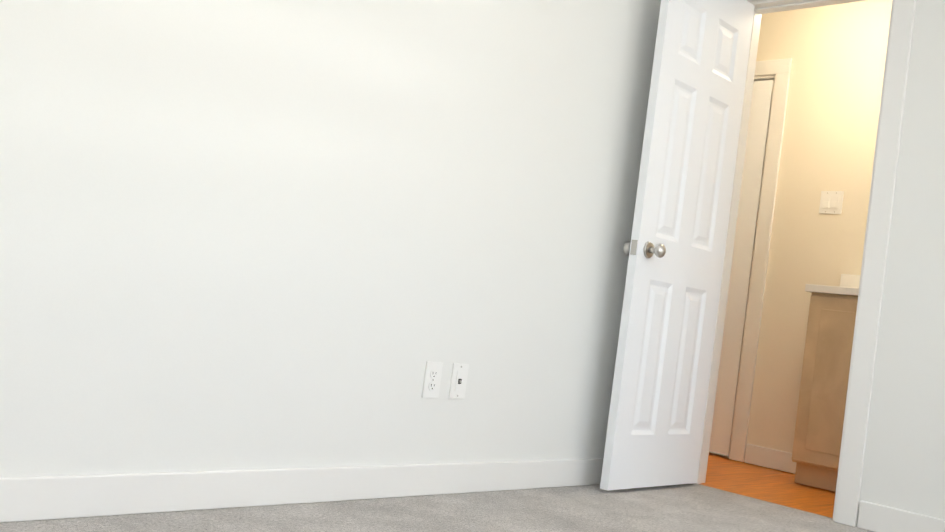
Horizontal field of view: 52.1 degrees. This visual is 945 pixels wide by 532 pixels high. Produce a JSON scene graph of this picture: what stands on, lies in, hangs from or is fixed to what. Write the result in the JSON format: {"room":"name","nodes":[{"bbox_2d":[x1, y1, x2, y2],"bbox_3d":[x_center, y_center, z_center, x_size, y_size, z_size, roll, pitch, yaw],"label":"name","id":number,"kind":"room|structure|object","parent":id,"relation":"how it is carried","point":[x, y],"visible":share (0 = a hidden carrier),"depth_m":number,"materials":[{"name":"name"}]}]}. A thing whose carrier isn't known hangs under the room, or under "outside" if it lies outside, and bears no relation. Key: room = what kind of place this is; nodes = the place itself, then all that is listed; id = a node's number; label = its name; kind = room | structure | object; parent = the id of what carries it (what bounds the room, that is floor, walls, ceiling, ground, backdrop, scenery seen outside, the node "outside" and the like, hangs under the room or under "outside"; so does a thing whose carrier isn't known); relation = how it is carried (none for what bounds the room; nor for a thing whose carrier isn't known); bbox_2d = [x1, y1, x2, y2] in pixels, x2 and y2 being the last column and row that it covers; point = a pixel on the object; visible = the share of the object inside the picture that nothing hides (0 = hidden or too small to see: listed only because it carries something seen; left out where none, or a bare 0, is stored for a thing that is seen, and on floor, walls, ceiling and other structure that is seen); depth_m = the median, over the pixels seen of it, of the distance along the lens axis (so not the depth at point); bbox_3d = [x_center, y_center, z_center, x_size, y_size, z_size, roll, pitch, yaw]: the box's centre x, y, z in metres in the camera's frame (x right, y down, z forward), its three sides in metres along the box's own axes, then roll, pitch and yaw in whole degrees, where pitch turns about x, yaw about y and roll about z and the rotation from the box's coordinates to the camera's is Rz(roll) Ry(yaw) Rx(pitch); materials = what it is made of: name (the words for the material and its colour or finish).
{"room":"bedroom","nodes":[
{"label":"bedroom","id":0,"kind":"room"},
{"bbox_2d":[0,0,660,477],"bbox_3d":[-0.070,-0.484,3.164,0.120,2.440,2.985,5,-3,45],"label":"wall","id":1,"kind":"structure","parent":0,"point":[258,234],"depth_m":2.73,"materials":[{"name":"paint"}]},
{"bbox_2d":[0,458,603,522],"bbox_3d":[-0.223,0.671,3.020,0.014,0.100,3.119,5,-3,45],"label":"baseboard","id":2,"kind":"structure","parent":1,"relation":"attached to","point":[46,498],"depth_m":2.65,"materials":[{"name":"paint"}]},
{"bbox_2d":[421,361,442,397],"bbox_3d":[-0.127,0.364,3.092,0.009,0.115,0.070,5,-3,45],"label":"electrical outlet","id":3,"kind":"object","parent":1,"relation":"attached to","point":[432,380],"visible":1,"depth_m":3.09,"materials":[{"name":"plastic"}]},
{"bbox_2d":[448,363,468,398],"bbox_3d":[-0.043,0.379,3.175,0.013,0.115,0.070,5,-3,45],"label":"outlet","id":4,"kind":"object","parent":1,"relation":"attached to","point":[458,382],"visible":1,"depth_m":3.17,"materials":[{"name":"plastic"}]},
{"bbox_2d":[0,484,872,531],"bbox_3d":[0.240,0.765,1.883,6.640,0.060,4.180,5,-3,45],"label":"floor carpet","id":5,"kind":"object","parent":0,"point":[667,508],"depth_m":2.99,"materials":[{"name":"grey carpet"}]},
{"bbox_2d":[700,452,835,517],"bbox_3d":[2.082,1.091,3.770,6.640,0.056,1.135,5,-3,45],"label":"floor","id":6,"kind":"structure","parent":0,"point":[726,473],"depth_m":4.33,"materials":[{"name":"orange wood"}]},
{"bbox_2d":[792,274,860,491],"bbox_3d":[1.945,0.550,4.337,0.880,1.020,0.408,5,-3,45],"label":"base cabinet","id":7,"kind":"object","parent":6,"relation":"on","point":[824,385],"visible":0.25,"depth_m":4.43,"materials":[{"name":"brown wood"}]},
{"bbox_2d":[744,0,891,460],"bbox_3d":[2.608,-0.085,4.194,6.640,2.440,0.150,5,-3,45],"label":"wall","id":8,"kind":"structure","parent":0,"point":[836,53],"depth_m":4.97,"materials":[{"name":"paint"}]},
{"bbox_2d":[709,80,773,455],"bbox_3d":[1.249,-0.020,5.434,0.712,2.030,0.178,5,-3,45],"label":"bathroom door","id":9,"kind":"structure","parent":8,"relation":"in","point":[735,315],"depth_m":5.21,"materials":[{"name":"paint"}]},
{"bbox_2d":[729,58,791,461],"bbox_3d":[1.277,-0.061,5.458,0.908,2.149,0.136,5,-3,45],"label":"door frame","id":10,"kind":"structure","parent":8,"relation":"attached to","point":[778,71],"depth_m":5.12,"materials":[{"name":"paint"}]},
{"bbox_2d":[744,444,796,473],"bbox_3d":[2.232,1.048,4.252,2.270,0.100,0.014,5,-3,45],"label":"baseboard","id":11,"kind":"structure","parent":8,"relation":"attached to","point":[771,458],"depth_m":4.93,"materials":[{"name":"paint"}]},
{"bbox_2d":[819,191,843,213],"bbox_3d":[1.815,-0.322,4.896,0.116,0.115,0.011,5,-3,45],"label":"light switch","id":12,"kind":"object","parent":8,"relation":"attached to","point":[831,202],"visible":1,"depth_m":4.89,"materials":[{"name":"plastic"}]},
{"bbox_2d":[856,0,944,526],"bbox_3d":[1.856,-0.218,3.424,6.640,2.440,0.120,5,-3,45],"label":"wall","id":13,"kind":"structure","parent":0,"point":[904,464],"depth_m":3.53,"materials":[{"name":"paint"}]},
{"bbox_2d":[690,0,915,526],"bbox_3d":[1.319,-0.120,3.935,0.796,2.149,0.156,5,-3,45],"label":"door frame","id":14,"kind":"structure","parent":13,"relation":"attached to","point":[869,306],"depth_m":3.64,"materials":[{"name":"paint"}]},
{"bbox_2d":[600,0,754,489],"bbox_3d":[0.839,-0.141,3.851,0.178,2.030,0.662,5,-3,43],"label":"bedroom door","id":15,"kind":"structure","parent":14,"relation":"attached to","point":[674,249],"depth_m":3.80,"materials":[{"name":"paint"}]},
{"bbox_2d":[857,500,944,531],"bbox_3d":[2.663,1.024,2.329,3.500,0.100,0.014,5,-3,45],"label":"baseboard","id":16,"kind":"structure","parent":13,"relation":"attached to","point":[873,517],"depth_m":3.47,"materials":[{"name":"paint"}]}
]}

